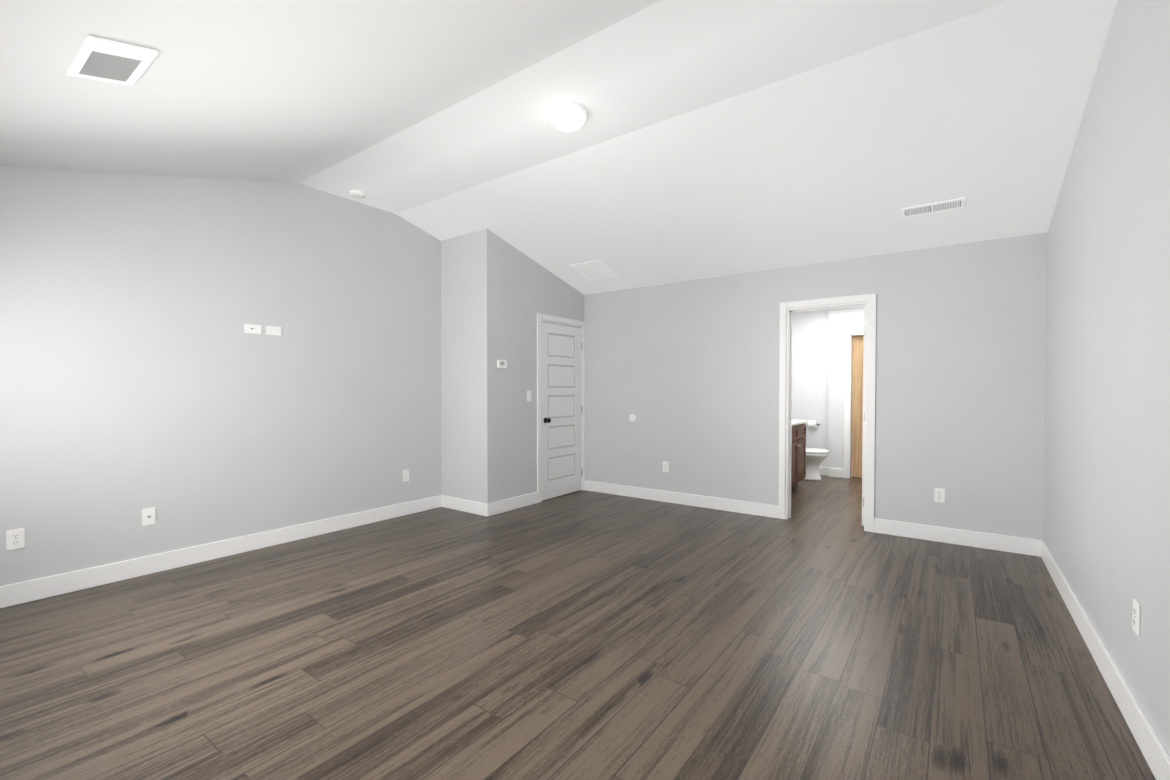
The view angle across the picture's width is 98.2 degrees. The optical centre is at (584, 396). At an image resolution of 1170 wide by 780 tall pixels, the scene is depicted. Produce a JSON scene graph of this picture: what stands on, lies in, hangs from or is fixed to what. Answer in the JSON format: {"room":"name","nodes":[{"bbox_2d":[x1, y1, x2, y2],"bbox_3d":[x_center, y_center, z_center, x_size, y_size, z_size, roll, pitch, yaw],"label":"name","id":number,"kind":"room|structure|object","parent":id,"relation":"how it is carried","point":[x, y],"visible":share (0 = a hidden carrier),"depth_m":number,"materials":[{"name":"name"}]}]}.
{"room":"empty bedroom","nodes":[
{"label":"empty bedroom","id":0,"kind":"room"},
{"bbox_2d":[0,166,441,585],"bbox_3d":[-2.204,-0.297,4.602,0.120,2.975,5.580,1,1,36],"label":"wall","id":1,"kind":"structure","parent":0,"point":[140,369],"depth_m":3.68,"materials":[{"name":"paint"}]},
{"bbox_2d":[6,528,24,549],"bbox_3d":[-3.331,0.832,2.963,0.009,0.117,0.072,1,1,36],"label":"electrical outlet","id":2,"kind":"object","parent":1,"relation":"attached to","point":[15,538],"visible":1,"depth_m":2.96,"materials":[{"name":"white plastic"}]},
{"bbox_2d":[142,507,155,525],"bbox_3d":[-2.970,0.817,3.451,0.016,0.117,0.072,1,1,36],"label":"outlet","id":3,"kind":"object","parent":1,"relation":"attached to","point":[148,516],"visible":1,"depth_m":3.45,"materials":[{"name":"white plastic"}]},
{"bbox_2d":[0,495,441,607],"bbox_3d":[-2.627,1.139,3.930,0.014,0.125,3.720,1,1,36],"label":"baseboard","id":4,"kind":"structure","parent":1,"relation":"attached to","point":[36,589],"depth_m":3.63,"materials":[{"name":"white wood"}]},
{"bbox_2d":[244,324,260,333],"bbox_3d":[-2.592,-0.531,3.955,0.008,0.072,0.117,1,1,36],"label":"outlet","id":5,"kind":"object","parent":1,"relation":"attached to","point":[252,328],"visible":1,"depth_m":3.95,"materials":[{"name":"white plastic"}]},
{"bbox_2d":[266,326,281,335],"bbox_3d":[-2.505,-0.532,4.077,0.007,0.072,0.117,1,1,36],"label":"outlet","id":6,"kind":"object","parent":1,"relation":"attached to","point":[273,330],"visible":1,"depth_m":4.07,"materials":[{"name":"white plastic"}]},
{"bbox_2d":[403,469,408,481],"bbox_3d":[-1.792,0.787,5.074,0.009,0.117,0.072,1,1,36],"label":"electrical outlet","id":7,"kind":"object","parent":1,"relation":"attached to","point":[405,475],"visible":1,"depth_m":5.07,"materials":[{"name":"white plastic"}]},
{"bbox_2d":[441,229,583,503],"bbox_3d":[-0.774,-0.249,5.862,0.707,2.839,1.620,1,1,36],"label":"wall","id":8,"kind":"structure","parent":0,"point":[498,294],"depth_m":5.24,"materials":[{"name":"paint"}]},
{"bbox_2d":[442,495,487,516],"bbox_3d":[-1.244,1.118,5.215,0.707,0.125,0.014,1,1,36],"label":"baseboard","id":9,"kind":"structure","parent":8,"relation":"attached to","point":[469,506],"depth_m":5.19,"materials":[{"name":"white wood"}]},
{"bbox_2d":[497,360,506,367],"bbox_3d":[-0.843,-0.333,5.144,0.024,0.084,0.124,1,1,36],"label":"thermostat","id":10,"kind":"object","parent":8,"relation":"attached to","point":[501,363],"visible":0.98,"depth_m":5.12,"materials":[{"name":"white plastic"}]},
{"bbox_2d":[488,492,537,515],"bbox_3d":[-0.744,1.117,5.313,0.014,0.125,0.733,1,1,36],"label":"baseboard","id":11,"kind":"structure","parent":8,"relation":"attached to","point":[502,506],"depth_m":5.28,"materials":[{"name":"white wood"}]},
{"bbox_2d":[527,391,531,400],"bbox_3d":[-0.604,-0.010,5.490,0.008,0.117,0.072,1,1,36],"label":"light switch","id":12,"kind":"object","parent":8,"relation":"attached to","point":[529,395],"visible":1,"depth_m":5.49,"materials":[{"name":"white plastic"}]},
{"bbox_2d":[537,313,584,502],"bbox_3d":[-0.258,0.120,5.962,0.016,2.097,0.914,1,1,36],"label":"door frame","id":13,"kind":"structure","parent":8,"relation":"attached to","point":[540,317],"depth_m":5.62,"materials":[{"name":"white wood"}]},
{"bbox_2d":[541,322,581,500],"bbox_3d":[-0.278,0.158,5.984,0.175,2.005,0.758,1,1,36],"label":"closet door","id":14,"kind":"structure","parent":8,"relation":"in","point":[561,410],"depth_m":5.96,"materials":[{"name":"grey wood"}]},
{"bbox_2d":[0,0,1117,294],"bbox_3d":[-0.141,-1.506,3.079,5.225,0.751,5.580,1,1,36],"label":"ceiling","id":15,"kind":"structure","parent":0,"point":[712,138],"depth_m":2.89,"materials":[{"name":"paint"}]},
{"bbox_2d":[67,35,158,85],"bbox_3d":[-1.906,-1.344,2.045,0.370,0.020,0.210,1,16,36],"label":"ceiling vent","id":16,"kind":"object","parent":15,"relation":"in","point":[102,59],"visible":0.98,"depth_m":2.03,"materials":[{"name":"white"}]},
{"bbox_2d":[349,190,364,198],"bbox_3d":[-1.988,-1.763,4.421,0.132,0.037,0.132,1,1,36],"label":"smoke detector","id":17,"kind":"object","parent":15,"relation":"attached to","point":[357,194],"visible":1,"depth_m":4.39,"materials":[{"name":"white plastic"}]},
{"bbox_2d":[549,103,586,131],"bbox_3d":[-0.107,-1.715,3.149,0.240,0.094,0.240,1,1,36],"label":"dome ceiling light","id":18,"kind":"object","parent":15,"relation":"attached to","point":[568,117],"visible":1,"depth_m":3.08,"materials":[{"name":"white glass"}]},
{"bbox_2d":[569,260,618,280],"bbox_3d":[0.102,-1.382,5.563,0.400,0.008,0.400,1,-13,36],"label":"ceiling vent","id":19,"kind":"object","parent":15,"relation":"in","point":[595,270],"visible":1,"depth_m":5.56,"materials":[{"name":"white metal"}]},
{"bbox_2d":[901,197,964,218],"bbox_3d":[2.532,-1.373,3.692,0.380,0.008,0.135,1,-13,36],"label":"ceiling vent","id":20,"kind":"object","parent":15,"relation":"in","point":[936,207],"visible":1,"depth_m":3.69,"materials":[{"name":"white metal"}]},
{"bbox_2d":[0,475,1155,779],"bbox_3d":[1.128,1.236,4.863,5.325,0.100,9.990,1,1,36],"label":"floor","id":21,"kind":"structure","parent":0,"point":[592,635],"depth_m":2.36,"materials":[{"name":"brown wood"}]},
{"bbox_2d":[791,420,807,489],"bbox_3d":[2.136,0.753,6.014,0.590,0.830,1.730,1,1,36],"label":"bathroom vanity","id":22,"kind":"object","parent":21,"relation":"on","point":[798,462],"depth_m":6.22,"materials":[{"name":"brown wood"}]},
{"bbox_2d":[792,420,802,423],"bbox_3d":[2.136,0.323,6.017,0.577,0.030,1.745,1,1,36],"label":"countertop","id":23,"kind":"structure","parent":22,"relation":"on","point":[793,421],"depth_m":6.26,"materials":[{"name":"white stone"}]},
{"bbox_2d":[803,448,828,480],"bbox_3d":[3.039,0.763,7.133,0.728,0.775,0.450,1,1,36],"label":"toilet","id":24,"kind":"object","parent":21,"relation":"on","point":[815,457],"visible":0.29,"depth_m":6.96,"materials":[{"name":"white ceramic"}]},
{"bbox_2d":[792,310,828,466],"bbox_3d":[3.318,-0.077,7.584,0.640,2.440,0.120,1,1,36],"label":"wall","id":25,"kind":"structure","parent":0,"point":[810,346],"depth_m":7.48,"materials":[{"name":"paint"}]},
{"bbox_2d":[807,420,819,427],"bbox_3d":[3.334,0.396,7.427,0.184,0.104,0.122,1,1,36],"label":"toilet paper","id":26,"kind":"object","parent":25,"relation":"attached to","point":[812,423],"visible":0.98,"depth_m":7.39,"materials":[{"name":"white paper"}]},
{"bbox_2d":[819,466,827,475],"bbox_3d":[3.279,1.082,7.548,0.640,0.125,0.014,1,1,36],"label":"baseboard","id":27,"kind":"structure","parent":25,"relation":"attached to","point":[823,471],"depth_m":7.39,"materials":[{"name":"white wood"}]},
{"bbox_2d":[584,232,1047,539],"bbox_3d":[1.467,-0.101,5.307,4.985,2.560,0.120,1,1,36],"label":"wall","id":28,"kind":"structure","parent":0,"point":[686,373],"depth_m":4.41,"materials":[{"name":"paint"}]},
{"bbox_2d":[629,414,635,421],"bbox_3d":[0.552,0.245,5.900,0.090,0.090,0.007,1,1,36],"label":"electrical outlet cover","id":29,"kind":"object","parent":28,"relation":"attached to","point":[632,417],"visible":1,"depth_m":5.89,"materials":[{"name":"white plastic"}]},
{"bbox_2d":[663,461,668,471],"bbox_3d":[0.899,0.779,5.655,0.072,0.117,0.009,1,1,36],"label":"electrical outlet","id":30,"kind":"object","parent":28,"relation":"attached to","point":[665,466],"visible":1,"depth_m":5.65,"materials":[{"name":"white plastic"}]},
{"bbox_2d":[585,480,777,517],"bbox_3d":[0.942,1.112,5.626,2.340,0.125,0.014,1,1,36],"label":"baseboard","id":31,"kind":"structure","parent":28,"relation":"attached to","point":[751,508],"depth_m":5.49,"materials":[{"name":"white wood"}]},
{"bbox_2d":[778,293,875,531],"bbox_3d":[2.255,0.140,4.735,0.815,2.097,0.150,1,1,36],"label":"door frame","id":32,"kind":"structure","parent":28,"relation":"attached to","point":[871,394],"depth_m":4.71,"materials":[{"name":"white wood"}]},
{"bbox_2d":[862,307,865,525],"bbox_3d":[2.744,0.175,4.885,0.175,2.005,0.659,1,1,36],"label":"bathroom door","id":33,"kind":"structure","parent":28,"relation":"in","point":[864,356],"depth_m":4.63,"materials":[{"name":"white wood"}]},
{"bbox_2d":[934,488,944,502],"bbox_3d":[2.925,0.812,4.178,0.072,0.117,0.009,1,1,36],"label":"electrical outlet","id":34,"kind":"object","parent":28,"relation":"attached to","point":[939,494],"visible":1,"depth_m":4.18,"materials":[{"name":"white plastic"}]},
{"bbox_2d":[874,518,1042,556],"bbox_3d":[2.993,1.135,4.130,1.109,0.125,0.014,1,1,36],"label":"baseboard","id":35,"kind":"structure","parent":28,"relation":"attached to","point":[1018,545],"depth_m":4.09,"materials":[{"name":"white wood"}]},
{"bbox_2d":[828,306,865,473],"bbox_3d":[4.374,-0.064,6.777,2.018,2.440,0.180,1,1,36],"label":"wall","id":36,"kind":"structure","parent":0,"point":[841,320],"depth_m":7.23,"materials":[{"name":"paint"}]},
{"bbox_2d":[828,468,843,477],"bbox_3d":[3.586,1.086,7.250,0.208,0.125,0.014,1,1,36],"label":"baseboard","id":37,"kind":"structure","parent":36,"relation":"attached to","point":[834,472],"depth_m":7.24,"materials":[{"name":"white wood"}]},
{"bbox_2d":[843,329,862,477],"bbox_3d":[4.080,0.104,6.986,0.884,2.097,0.198,1,1,36],"label":"door frame","id":38,"kind":"structure","parent":36,"relation":"attached to","point":[846,397],"depth_m":7.14,"materials":[{"name":"white wood"}]},
{"bbox_2d":[851,336,862,477],"bbox_3d":[4.135,0.141,7.100,0.716,2.005,0.175,0,1,18],"label":"wood door","id":39,"kind":"structure","parent":36,"relation":"in","point":[857,408],"depth_m":7.17,"materials":[{"name":"wood"}]},
{"bbox_2d":[1043,0,1169,755],"bbox_3d":[1.921,-0.250,1.595,0.120,2.975,5.580,1,1,36],"label":"wall","id":40,"kind":"structure","parent":0,"point":[1106,532],"depth_m":2.10,"materials":[{"name":"paint"}]},
{"bbox_2d":[1041,541,1169,779],"bbox_3d":[1.863,1.174,1.651,0.014,0.125,5.326,1,1,36],"label":"baseboard","id":41,"kind":"structure","parent":40,"relation":"attached to","point":[1153,750],"depth_m":2.04,"materials":[{"name":"white wood"}]},
{"bbox_2d":[1132,599,1140,636],"bbox_3d":[2.021,0.808,1.859,0.009,0.117,0.072,1,1,36],"label":"electrical outlet","id":42,"kind":"object","parent":40,"relation":"attached to","point":[1136,617],"visible":1,"depth_m":1.85,"materials":[{"name":"white plastic"}]}
]}

